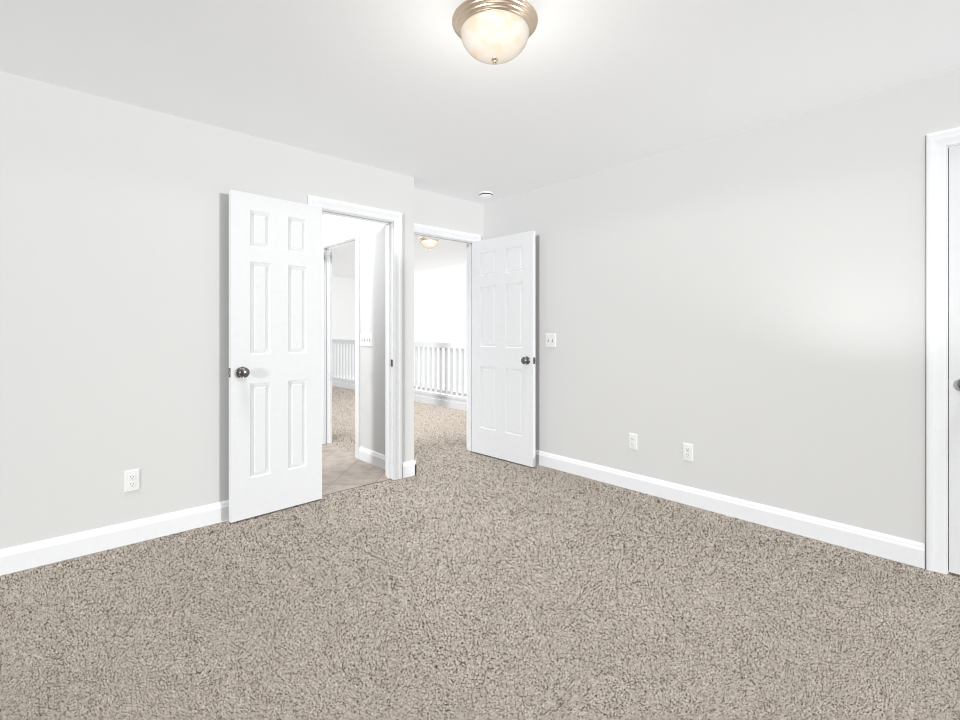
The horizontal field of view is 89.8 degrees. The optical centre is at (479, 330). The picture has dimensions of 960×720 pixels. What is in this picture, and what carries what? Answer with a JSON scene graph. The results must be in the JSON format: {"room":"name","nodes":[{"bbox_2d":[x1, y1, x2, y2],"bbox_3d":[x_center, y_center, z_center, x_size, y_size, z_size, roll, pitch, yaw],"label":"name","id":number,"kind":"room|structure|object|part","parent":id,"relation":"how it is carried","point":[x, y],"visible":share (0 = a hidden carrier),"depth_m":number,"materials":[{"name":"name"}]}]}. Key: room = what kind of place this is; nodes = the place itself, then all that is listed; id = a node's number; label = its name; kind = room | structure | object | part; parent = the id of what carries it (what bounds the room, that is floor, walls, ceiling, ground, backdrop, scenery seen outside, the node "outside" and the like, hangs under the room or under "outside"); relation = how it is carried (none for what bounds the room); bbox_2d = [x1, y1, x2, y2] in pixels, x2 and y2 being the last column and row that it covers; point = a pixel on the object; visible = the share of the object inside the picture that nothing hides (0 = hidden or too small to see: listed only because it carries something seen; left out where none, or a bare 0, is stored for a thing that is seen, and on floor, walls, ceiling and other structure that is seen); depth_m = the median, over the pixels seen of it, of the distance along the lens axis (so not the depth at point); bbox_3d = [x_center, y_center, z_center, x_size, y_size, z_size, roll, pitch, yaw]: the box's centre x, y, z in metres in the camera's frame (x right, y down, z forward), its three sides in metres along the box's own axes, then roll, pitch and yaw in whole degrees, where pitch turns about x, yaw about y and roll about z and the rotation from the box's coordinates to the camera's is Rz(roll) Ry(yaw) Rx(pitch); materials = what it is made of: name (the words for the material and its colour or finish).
{"room":"empty bedroom","nodes":[
{"label":"empty bedroom","id":0,"kind":"room"},
{"bbox_2d":[0,71,403,548],"bbox_3d":[-2.196,-0.040,2.527,4.175,2.440,0.115,0,0,-42],"label":"wall","id":1,"kind":"structure","parent":0,"point":[114,290],"depth_m":2.64,"materials":[{"name":"paint"}]},
{"bbox_2d":[0,500,228,575],"bbox_3d":[-2.395,1.119,2.260,3.232,0.122,0.014,0,0,-42],"label":"baseboard","id":2,"kind":"structure","parent":1,"relation":"attached to","point":[83,543],"depth_m":2.60,"materials":[{"name":"paint"}]},
{"bbox_2d":[124,469,139,491],"bbox_3d":[-1.935,0.830,2.681,0.070,0.114,0.009,0,0,-42],"label":"outlet","id":3,"kind":"object","parent":1,"relation":"attached to","point":[131,480],"visible":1,"depth_m":2.68,"materials":[{"name":"white plastic"}]},
{"bbox_2d":[228,190,321,522],"bbox_3d":[-1.321,0.153,3.161,0.148,2.030,0.612,0,0,44],"label":"door","id":4,"kind":"structure","parent":1,"relation":"in","point":[275,354],"depth_m":3.12,"materials":[{"name":"paint"}]},
{"bbox_2d":[308,195,401,479],"bbox_3d":[-0.953,0.118,3.655,0.768,2.123,0.152,0,0,-42],"label":"door frame","id":5,"kind":"structure","parent":1,"relation":"attached to","point":[346,207],"depth_m":3.84,"materials":[{"name":"paint"}]},
{"bbox_2d":[332,277,354,375],"bbox_3d":[-4.101,-0.040,10.671,3.760,2.440,0.115,0,0,-42],"label":"wall","id":6,"kind":"structure","parent":0,"point":[343,308],"depth_m":11.39,"materials":[{"name":"paint"}]},
{"bbox_2d":[414,380,466,393],"bbox_3d":[-0.424,1.119,9.234,0.015,0.122,6.955,0,0,-42],"label":"baseboard","id":7,"kind":"structure","parent":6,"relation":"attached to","point":[454,388],"depth_m":9.55,"materials":[{"name":"paint"}]},
{"bbox_2d":[322,443,390,495],"bbox_3d":[-2.001,1.177,4.269,1.675,0.005,2.388,0,0,-42],"label":"floor","id":8,"kind":"structure","parent":0,"point":[343,469],"depth_m":4.03,"materials":[{"name":"beige tile"}]},
{"bbox_2d":[322,175,413,461],"bbox_3d":[-3.033,-0.040,6.626,0.095,2.440,7.310,0,0,-42],"label":"wall","id":9,"kind":"structure","parent":0,"point":[372,322],"depth_m":4.20,"materials":[{"name":"paint"}]},
{"bbox_2d":[322,247,323,443],"bbox_3d":[-1.877,0.153,4.739,0.720,2.030,0.148,0,0,-44],"label":"hall door","id":10,"kind":"structure","parent":9,"relation":"in","point":[322,345],"depth_m":4.97,"materials":[{"name":"paint"}]},
{"bbox_2d":[322,228,359,458],"bbox_3d":[-1.360,0.118,4.782,0.132,2.123,0.866,0,0,-42],"label":"door frame","id":11,"kind":"structure","parent":9,"relation":"attached to","point":[328,344],"depth_m":5.02,"materials":[{"name":"paint"}]},
{"bbox_2d":[360,333,371,345],"bbox_3d":[-1.015,0.077,4.319,0.017,0.109,0.198,0,0,-42],"label":"bathroom light switch","id":12,"kind":"object","parent":9,"relation":"attached to","point":[365,339],"visible":1,"depth_m":4.32,"materials":[{"name":"white plastic"}]},
{"bbox_2d":[359,446,384,469],"bbox_3d":[-0.902,1.119,4.192,0.020,0.122,0.612,0,0,-42],"label":"baseboard","id":13,"kind":"structure","parent":9,"relation":"attached to","point":[374,458],"depth_m":4.20,"materials":[{"name":"paint"}]},
{"bbox_2d":[414,188,483,239],"bbox_3d":[-0.329,-0.040,4.546,1.114,2.440,0.115,0,0,-42],"label":"wall","id":14,"kind":"structure","parent":0,"point":[433,209],"depth_m":4.50,"materials":[{"name":"paint"}]},
{"bbox_2d":[414,224,480,450],"bbox_3d":[-0.377,0.118,4.503,0.921,2.123,0.152,0,0,-42],"label":"door frame","id":15,"kind":"structure","parent":14,"relation":"attached to","point":[469,345],"depth_m":4.74,"materials":[{"name":"paint"}]},
{"bbox_2d":[472,231,535,466],"bbox_3d":[0.200,0.153,4.417,0.148,2.030,0.775,0,0,-44],"label":"entry door","id":16,"kind":"structure","parent":14,"relation":"in","point":[503,348],"depth_m":4.37,"materials":[{"name":"paint"}]},
{"bbox_2d":[0,386,959,719],"bbox_3d":[-1.476,1.240,4.602,8.400,0.120,13.000,0,0,-42],"label":"floor","id":17,"kind":"structure","parent":0,"point":[454,578],"depth_m":2.00,"materials":[{"name":"beige carpet"}]},
{"bbox_2d":[332,339,466,410],"bbox_3d":[-1.605,0.627,8.759,0.127,1.105,6.072,0,0,-42],"label":"railing","id":18,"kind":"object","parent":17,"relation":"on","point":[445,399],"visible":0.42,"depth_m":7.86,"materials":[{"name":"paint"}]},
{"bbox_2d":[0,0,959,278],"bbox_3d":[-1.476,-1.320,4.602,8.400,0.120,13.000,0,0,-42],"label":"ceiling","id":19,"kind":"structure","parent":0,"point":[428,102],"depth_m":2.33,"materials":[{"name":"paint"}]},
{"bbox_2d":[418,237,439,249],"bbox_3d":[-0.662,-1.164,6.354,0.300,0.192,0.300,0,0,-42],"label":"light","id":20,"kind":"object","parent":19,"relation":"attached to","point":[429,243],"visible":0.73,"depth_m":6.27,"materials":[{"name":"white glass"}]},
{"bbox_2d":[479,191,492,197],"bbox_3d":[0.055,-1.240,4.411,0.128,0.040,0.128,0,0,-42],"label":"smoke detector","id":21,"kind":"object","parent":19,"relation":"attached to","point":[485,194],"visible":1,"depth_m":4.37,"materials":[{"name":"white plastic"}]},
{"bbox_2d":[452,0,537,64],"bbox_3d":[0.058,-1.153,1.888,0.336,0.214,0.336,0,0,-42],"label":"light","id":22,"kind":"object","parent":19,"relation":"attached to","point":[494,32],"visible":1,"depth_m":1.80,"materials":[{"name":"brushed nickel"},{"name":"alabaster glass"}]},
{"bbox_2d":[484,68,959,567],"bbox_3d":[1.909,-0.040,2.824,0.115,2.440,5.445,0,0,-42],"label":"wall","id":23,"kind":"structure","parent":0,"point":[743,312],"depth_m":2.96,"materials":[{"name":"paint"}]},
{"bbox_2d":[545,334,555,346],"bbox_3d":[0.605,0.080,4.162,0.017,0.114,0.116,0,0,-42],"label":"light switch","id":24,"kind":"object","parent":23,"relation":"attached to","point":[550,340],"visible":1,"depth_m":4.16,"materials":[{"name":"white plastic"}]},
{"bbox_2d":[629,433,636,449],"bbox_3d":[1.135,0.820,3.584,0.009,0.115,0.070,0,0,-42],"label":"outlet","id":25,"kind":"object","parent":23,"relation":"attached to","point":[632,441],"visible":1,"depth_m":3.58,"materials":[{"name":"white plastic"}]},
{"bbox_2d":[683,443,692,460],"bbox_3d":[1.413,0.823,3.279,0.009,0.114,0.070,0,0,-42],"label":"outlet","id":26,"kind":"object","parent":23,"relation":"attached to","point":[687,451],"visible":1,"depth_m":3.27,"materials":[{"name":"white plastic"}]},
{"bbox_2d":[535,450,924,568],"bbox_3d":[1.117,1.119,3.592,0.024,0.122,3.242,0,0,-42],"label":"baseboard","id":27,"kind":"structure","parent":23,"relation":"attached to","point":[910,552],"depth_m":2.95,"materials":[{"name":"paint"}]},
{"bbox_2d":[926,127,959,574],"bbox_3d":[2.551,0.103,2.075,0.171,2.153,0.921,0,0,-42],"label":"door frame","id":28,"kind":"structure","parent":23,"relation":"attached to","point":[948,146],"depth_m":2.34,"materials":[{"name":"paint"}]},
{"bbox_3d":[2.540,0.138,2.070,0.148,2.060,0.766,0,0,-42],"label":"closet door","id":29,"kind":"part","parent":28,"relation":"part of","materials":[{"name":"white wood"}]},
{"bbox_3d":[-0.376,-0.040,9.278,0.115,2.440,6.955,0,0,-42],"label":"wall","id":30,"kind":"structure","parent":0,"visible":0},
{"bbox_2d":[414,264,466,386],"bbox_3d":[-0.812,-0.102,9.662,0.010,2.305,3.400,0,0,-42],"label":"window","id":31,"kind":"structure","parent":30,"relation":"in","point":[440,304],"depth_m":9.58,"materials":[{"name":"white glass"}]}
]}

